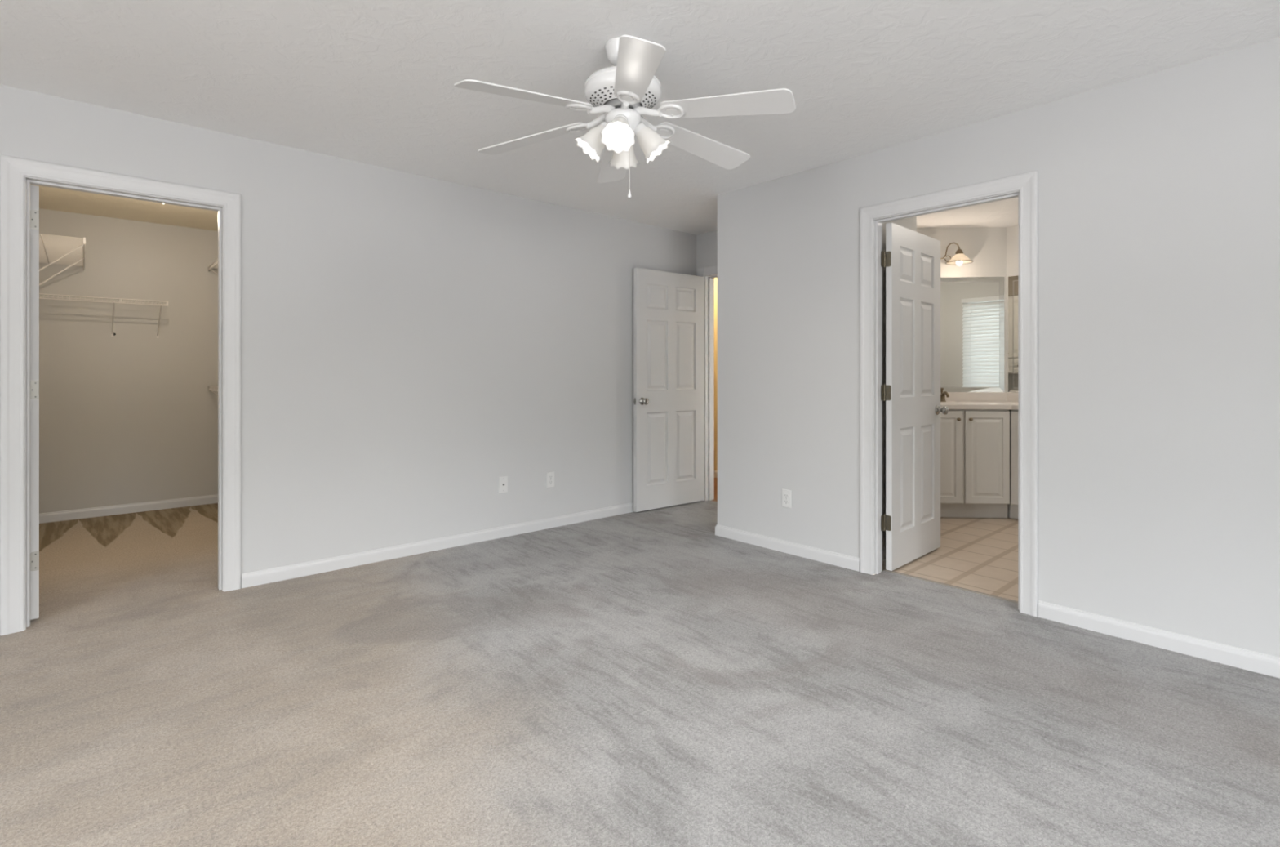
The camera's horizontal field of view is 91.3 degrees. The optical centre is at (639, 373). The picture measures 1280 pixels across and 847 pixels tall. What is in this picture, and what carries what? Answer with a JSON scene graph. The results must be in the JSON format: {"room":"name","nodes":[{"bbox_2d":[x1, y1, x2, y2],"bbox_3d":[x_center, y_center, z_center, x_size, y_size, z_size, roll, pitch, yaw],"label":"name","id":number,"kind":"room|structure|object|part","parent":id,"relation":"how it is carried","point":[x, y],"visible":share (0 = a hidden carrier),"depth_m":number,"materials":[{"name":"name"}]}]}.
{"room":"empty bedroom","nodes":[
{"label":"empty bedroom","id":0,"kind":"room"},
{"bbox_2d":[31,184,217,231],"bbox_3d":[-3.307,-1.334,4.287,1.555,0.100,2.640,0,0,-42],"label":"ceiling","id":1,"kind":"structure","parent":0,"point":[50,197],"depth_m":4.88,"materials":[{"name":"beige paint"}]},
{"bbox_2d":[39,208,217,513],"bbox_3d":[-4.226,-0.064,5.316,1.795,2.440,0.120,0,0,-42],"label":"wall","id":2,"kind":"structure","parent":0,"point":[130,415],"depth_m":5.19,"materials":[{"name":"paint"}]},
{"bbox_2d":[39,293,168,337],"bbox_3d":[-4.322,-0.453,4.945,0.923,0.290,0.306,0,0,-42],"label":"wire shelf","id":3,"kind":"object","parent":2,"relation":"attached to","point":[43,294],"visible":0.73,"depth_m":4.95,"materials":[{"name":"white metal"}]},
{"bbox_3d":[-4.223,-0.578,4.835,0.915,0.040,0.009,0,0,-42],"label":"rail","id":4,"kind":"part","parent":3,"relation":"part of","materials":[{"name":"white plastic"}]},
{"bbox_2d":[39,493,217,523],"bbox_3d":[-4.183,1.118,5.267,1.555,0.076,0.012,0,0,-42],"label":"baseboard","id":5,"kind":"structure","parent":2,"relation":"attached to","point":[63,515],"depth_m":5.18,"materials":[{"name":"white paint"}]},
{"bbox_2d":[0,84,696,573],"bbox_3d":[-2.068,-0.064,3.543,6.840,2.440,0.120,0,0,-42],"label":"wall","id":6,"kind":"structure","parent":0,"point":[411,344],"depth_m":3.95,"materials":[{"name":"grey paint"}]},
{"bbox_2d":[30,184,39,619],"bbox_3d":[-3.112,0.132,3.135,0.782,2.025,0.169,0,0,37],"label":"door","id":7,"kind":"structure","parent":6,"relation":"in","point":[34,189],"depth_m":2.92,"materials":[{"name":"white paint"}]},
{"bbox_2d":[0,154,240,635],"bbox_3d":[-2.533,0.093,3.117,0.910,2.126,0.136,0,0,-42],"label":"door frame","id":8,"kind":"structure","parent":6,"relation":"attached to","point":[13,170],"depth_m":2.86,"materials":[{"name":"white paint"}]},
{"bbox_2d":[240,502,634,587],"bbox_3d":[-0.814,1.118,4.576,3.593,0.076,0.012,0,0,-42],"label":"baseboard","id":9,"kind":"structure","parent":6,"relation":"attached to","point":[306,568],"depth_m":4.01,"materials":[{"name":"white paint"}]},
{"bbox_2d":[498,475,507,493],"bbox_3d":[-0.968,0.784,4.437,0.070,0.115,0.014,0,0,-42],"label":"cable jack","id":10,"kind":"object","parent":6,"relation":"attached to","point":[503,481],"visible":1,"depth_m":4.44,"materials":[{"name":"white plastic"}]},
{"bbox_2d":[546,471,554,487],"bbox_3d":[-0.672,0.794,4.705,0.070,0.115,0.009,0,0,-42],"label":"wall outlet","id":11,"kind":"object","parent":6,"relation":"attached to","point":[549,475],"visible":1,"depth_m":4.70,"materials":[{"name":"white plastic"}]},
{"bbox_2d":[0,477,1279,846],"bbox_3d":[-0.195,1.181,2.791,8.630,0.050,9.020,0,0,-42],"label":"floor","id":12,"kind":"structure","parent":0,"point":[650,677],"depth_m":2.18,"materials":[{"name":"carpet"}]},
{"bbox_2d":[884,568,1017,603],"bbox_3d":[1.691,1.154,3.410,0.023,0.006,0.747,0,0,-42],"label":"threshold","id":13,"kind":"object","parent":12,"relation":"on","point":[893,571],"visible":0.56,"depth_m":3.38,"materials":[{"name":"beige wood"}]},
{"bbox_2d":[940,408,1009,517],"bbox_3d":[2.352,0.720,5.226,1.230,0.872,0.553,0,0,4],"label":"vanity cabinet","id":14,"kind":"object","parent":12,"relation":"on","point":[975,444],"visible":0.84,"depth_m":4.96,"materials":[{"name":"white wood"}]},
{"bbox_3d":[2.345,0.661,4.987,0.434,0.734,0.018,0,0,3],"label":"door","id":15,"kind":"part","parent":14,"relation":"part of","materials":[{"name":"white wood"}]},
{"bbox_2d":[940,391,1017,409],"bbox_3d":[2.956,0.221,5.047,2.553,0.123,0.966,0,0,29],"label":"countertop","id":16,"kind":"structure","parent":14,"relation":"on","point":[956,400],"depth_m":5.41,"materials":[{"name":"stone"}]},
{"bbox_2d":[940,387,949,401],"bbox_3d":[2.608,0.178,5.353,0.062,0.122,0.154,0,0,3],"label":"faucet","id":17,"kind":"object","parent":16,"relation":"on","point":[943,393],"visible":0.79,"depth_m":5.38,"materials":[{"name":"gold metal"}]},
{"bbox_3d":[2.607,0.175,5.343,0.028,0.058,0.133,0,0,3],"label":"spout","id":18,"kind":"part","parent":17,"relation":"part of","materials":[{"name":"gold metal"}]},
{"bbox_3d":[2.755,0.661,4.964,0.342,0.734,0.018,0,0,3],"label":"door","id":19,"kind":"part","parent":14,"relation":"part of","materials":[{"name":"white wood"}]},
{"bbox_2d":[1007,409,1017,519],"bbox_3d":[3.378,0.720,4.828,0.568,0.872,1.455,0,0,-42],"label":"vanity cabinet","id":20,"kind":"object","parent":12,"relation":"on","point":[1012,508],"visible":0.02,"depth_m":4.93,"materials":[{"name":"white wood"}]},
{"bbox_3d":[3.065,0.661,4.810,0.018,0.734,0.381,0,0,-42],"label":"door","id":21,"kind":"part","parent":20,"relation":"part of","materials":[{"name":"white wood"}]},
{"bbox_2d":[0,0,1279,235],"bbox_3d":[0.725,-1.334,1.762,8.630,0.100,6.260,0,0,-42],"label":"ceiling","id":22,"kind":"structure","parent":0,"point":[368,82],"depth_m":2.63,"materials":[{"name":"white paint"}]},
{"bbox_2d":[453,35,795,198],"bbox_3d":[-0.066,-0.987,2.450,1.320,0.594,1.235,0,0,-42],"label":"ceiling fan","id":23,"kind":"object","parent":22,"relation":"hanging from","point":[628,89],"visible":1,"depth_m":2.36,"materials":[{"name":"white metal"}]},
{"bbox_3d":[-0.396,-0.981,2.204,0.498,0.006,0.140,-7,16,-37],"label":"blade","id":24,"kind":"part","parent":23,"relation":"part of","materials":[{"name":"white wood"}]},
{"bbox_3d":[-0.445,-0.981,2.613,0.498,0.006,0.140,-6,10,23],"label":"blade","id":25,"kind":"part","parent":23,"relation":"part of","materials":[{"name":"white wood"}]},
{"bbox_3d":[-0.168,-0.919,2.444,0.133,0.123,0.127,38,-3,35],"label":"lamp shade","id":26,"kind":"part","parent":23,"relation":"part of","materials":[{"name":"white glass"}]},
{"bbox_3d":[-0.115,-0.981,2.860,0.140,0.006,0.498,-12,-4,-8],"label":"blade","id":27,"kind":"part","parent":23,"relation":"part of","materials":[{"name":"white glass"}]},
{"bbox_3d":[-0.077,-0.919,2.349,0.127,0.123,0.133,28,-45,-25],"label":"lamp shade","id":28,"kind":"part","parent":23,"relation":"part of","materials":[{"name":"white glass"}]},
{"bbox_3d":[-0.077,-0.926,2.355,0.049,0.077,0.049,28,-45,-25],"label":"bulb","id":29,"kind":"part","parent":23,"relation":"part of","materials":[{"name":"white glass"}]},
{"bbox_3d":[-0.066,-0.919,2.552,0.133,0.123,0.127,30,49,31],"label":"lamp shade","id":30,"kind":"part","parent":23,"relation":"part of","materials":[{"name":"white glass"}]},
{"bbox_3d":[-0.041,-0.704,2.446,0.015,0.033,0.015,0,0,-42],"label":"chain pull","id":31,"kind":"part","parent":23,"relation":"part of","materials":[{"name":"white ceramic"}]},
{"bbox_3d":[-0.041,-0.815,2.446,0.002,0.198,0.003,0,0,-42],"label":"pull chain","id":32,"kind":"part","parent":23,"relation":"part of","materials":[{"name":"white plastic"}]},
{"bbox_3d":[-0.018,-0.981,2.041,0.140,0.006,0.498,12,4,-8],"label":"blade","id":33,"kind":"part","parent":23,"relation":"part of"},
{"bbox_3d":[0.035,-0.919,2.461,0.133,0.123,0.127,-38,4,31],"label":"lamp shade","id":34,"kind":"part","parent":23,"relation":"part of","materials":[{"name":"white glass"}]},
{"bbox_3d":[0.264,-0.981,2.697,0.498,0.006,0.140,7,-16,-37],"label":"blade","id":35,"kind":"part","parent":23,"relation":"part of","materials":[{"name":"white wood"}]},
{"bbox_3d":[0.313,-0.981,2.288,0.498,0.006,0.140,6,-10,23],"label":"blade","id":36,"kind":"part","parent":23,"relation":"part of","materials":[{"name":"white wood"}]},
{"bbox_2d":[696,230,717,275],"bbox_3d":[0.879,-0.064,5.468,0.120,2.440,1.180,0,0,-42],"label":"wall","id":37,"kind":"structure","parent":0,"point":[706,242],"depth_m":5.68,"materials":[{"name":"grey paint"}]},
{"bbox_2d":[697,265,717,500],"bbox_3d":[0.893,0.093,5.440,0.137,2.125,0.940,0,0,-42],"label":"door frame","id":38,"kind":"structure","parent":37,"relation":"attached to","point":[708,279],"depth_m":5.72,"materials":[{"name":"white paint"}]},
{"bbox_2d":[633,267,704,511],"bbox_3d":[0.278,0.132,5.455,0.837,2.025,0.169,0,0,-39],"label":"door","id":39,"kind":"structure","parent":38,"relation":"attached to","point":[668,308],"depth_m":5.40,"materials":[{"name":"white paint"}]},
{"bbox_3d":[0.038,0.226,5.198,0.064,0.064,0.067,0,0,-39],"label":"knob","id":40,"kind":"part","parent":39,"relation":"part of","materials":[{"name":"silver metal"}]},
{"bbox_2d":[714,277,717,470],"bbox_3d":[1.156,-0.064,6.748,0.120,2.440,2.480,0,0,-42],"label":"wall","id":41,"kind":"structure","parent":0,"point":[715,278],"depth_m":7.00,"materials":[{"name":"yellow paint"}]},
{"bbox_2d":[714,470,717,477],"bbox_3d":[1.107,1.118,6.704,0.012,0.076,2.480,0,0,-42],"label":"baseboard","id":42,"kind":"structure","parent":41,"relation":"attached to","point":[715,471],"depth_m":6.99,"materials":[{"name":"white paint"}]},
{"bbox_2d":[882,216,916,546],"bbox_3d":[1.274,-0.064,4.359,0.690,2.440,1.000,0,0,-42],"label":"wall","id":43,"kind":"structure","parent":0,"point":[910,223],"depth_m":3.92,"materials":[{"name":"paint"}]},
{"bbox_2d":[882,546,885,559],"bbox_3d":[1.611,1.118,3.981,0.690,0.076,0.012,0,0,-42],"label":"baseboard","id":44,"kind":"structure","parent":43,"relation":"attached to","point":[884,547],"depth_m":3.89,"materials":[{"name":"white paint"}]},
{"bbox_2d":[916,226,1006,391],"bbox_3d":[2.528,-0.064,5.567,1.527,2.440,0.127,0,0,3],"label":"wall","id":45,"kind":"structure","parent":0,"point":[986,246],"depth_m":5.48,"materials":[{"name":"paint"}]},
{"bbox_2d":[940,242,973,265],"bbox_3d":[2.519,-1.031,5.388,0.660,0.203,0.221,0,0,3],"label":"vanity light","id":46,"kind":"object","parent":45,"relation":"attached to","point":[959,258],"visible":0.41,"depth_m":5.35,"materials":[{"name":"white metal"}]},
{"bbox_3d":[2.633,-1.048,5.377,0.230,0.168,0.011,0,0,3],"label":"arm","id":47,"kind":"part","parent":46,"relation":"part of","materials":[{"name":"gold metal"}]},
{"bbox_3d":[2.742,-0.979,5.371,0.050,0.099,0.050,0,0,-42],"label":"bulb","id":48,"kind":"part","parent":46,"relation":"part of","materials":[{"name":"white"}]},
{"bbox_3d":[2.742,-1.000,5.371,0.202,0.085,0.202,0,0,-42],"label":"lamp shade","id":49,"kind":"part","parent":46,"relation":"part of","materials":[{"name":"white glass"}]},
{"bbox_2d":[940,276,1004,391],"bbox_3d":[2.528,-0.345,5.500,1.310,1.007,0.004,0,0,3],"label":"wall mirror","id":50,"kind":"object","parent":45,"relation":"attached to","point":[972,308],"visible":0.37,"depth_m":5.48,"materials":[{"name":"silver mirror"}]},
{"bbox_2d":[717,37,1279,657],"bbox_3d":[2.353,-0.064,2.560,0.100,2.440,5.280,0,0,-42],"label":"wall","id":51,"kind":"structure","parent":0,"point":[1159,192],"depth_m":2.79,"materials":[{"name":"grey paint"}]},
{"bbox_2d":[782,488,791,507],"bbox_3d":[0.948,0.806,4.048,0.009,0.115,0.070,0,0,-42],"label":"wall outlet","id":52,"kind":"object","parent":51,"relation":"attached to","point":[786,494],"visible":1,"depth_m":4.04,"materials":[{"name":"white plastic"}]},
{"bbox_2d":[715,524,859,571],"bbox_3d":[0.916,1.118,4.083,0.012,0.076,1.118,0,0,-42],"label":"baseboard","id":53,"kind":"structure","parent":51,"relation":"attached to","point":[838,559],"depth_m":4.02,"materials":[{"name":"white paint"}]},
{"bbox_2d":[881,222,948,570],"bbox_3d":[1.706,0.132,3.895,0.781,2.025,0.169,0,0,-44],"label":"door","id":54,"kind":"structure","parent":51,"relation":"in","point":[911,259],"depth_m":3.83,"materials":[{"name":"white paint"}]},
{"bbox_3d":[1.972,0.236,4.080,0.064,0.064,0.067,0,0,-44],"label":"knob","id":55,"kind":"part","parent":54,"relation":"part of","materials":[{"name":"silver metal"}]},
{"bbox_2d":[859,170,1038,616],"bbox_3d":[1.630,0.093,3.356,0.116,2.126,0.911,0,0,-42],"label":"door frame","id":56,"kind":"structure","parent":51,"relation":"attached to","point":[1027,184],"depth_m":3.22,"materials":[{"name":"white paint"}]},
{"bbox_2d":[1038,600,1279,677],"bbox_3d":[2.985,1.118,1.768,0.012,0.076,3.257,0,0,-42],"label":"baseboard","id":57,"kind":"structure","parent":51,"relation":"attached to","point":[1249,660],"depth_m":2.63,"materials":[{"name":"white paint"}]},
{"bbox_2d":[1006,225,1017,392],"bbox_3d":[3.863,-0.064,4.816,0.120,2.440,1.850,0,0,-42],"label":"wall","id":58,"kind":"structure","parent":0,"point":[1011,231],"depth_m":5.44,"materials":[{"name":"paint"}]},
{"bbox_2d":[940,391,1017,401],"bbox_3d":[3.078,0.199,5.227,2.488,0.080,0.531,0,0,26],"label":"backsplash","id":59,"kind":"structure","parent":58,"relation":"attached to","point":[953,396],"depth_m":5.46,"materials":[{"name":"stone"}]},
{"bbox_2d":[1008,275,1017,391],"bbox_3d":[3.485,-0.345,5.145,0.004,1.007,0.825,0,0,-42],"label":"wall mirror","id":60,"kind":"object","parent":58,"relation":"attached to","point":[1012,280],"visible":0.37,"depth_m":5.42,"materials":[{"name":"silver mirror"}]},
{"bbox_3d":[-3.931,-0.064,3.729,0.120,2.440,2.640,0,0,-42],"label":"wall","id":61,"kind":"structure","parent":0,"visible":0},
{"bbox_2d":[39,233,85,284],"bbox_3d":[-4.149,-0.656,4.369,0.408,0.428,1.383,0,0,-42],"label":"wire shelf","id":62,"kind":"object","parent":61,"relation":"attached to","point":[83,244],"visible":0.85,"depth_m":4.34,"materials":[{"name":"white metal"}]},
{"bbox_3d":[-4.001,-0.850,4.501,0.009,0.040,1.375,0,0,-42],"label":"rail","id":63,"kind":"part","parent":62,"relation":"part of","materials":[{"name":"white plastic"}]},
{"bbox_3d":[-2.682,-0.064,4.845,0.120,2.440,2.640,0,0,-42],"label":"wall","id":64,"kind":"structure","parent":0,"visible":0},
{"bbox_2d":[208,258,217,274],"bbox_3d":[-3.182,-0.811,5.069,0.326,0.288,1.608,0,0,-42],"label":"wire shelf","id":65,"kind":"object","parent":64,"relation":"attached to","point":[212,265],"visible":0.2,"depth_m":5.45,"materials":[{"name":"white metal"}]},
{"bbox_2d":[208,385,217,395],"bbox_3d":[-3.182,0.249,5.069,0.326,0.288,1.608,0,0,-42],"label":"wire shelf","id":66,"kind":"object","parent":64,"relation":"attached to","point":[209,386],"visible":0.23,"depth_m":5.41,"materials":[{"name":"white metal"}]},
{"bbox_3d":[-3.299,0.125,4.965,0.009,0.040,1.600,0,0,-42],"label":"rail","id":67,"kind":"part","parent":66,"relation":"part of","materials":[{"name":"white plastic"}]}
]}

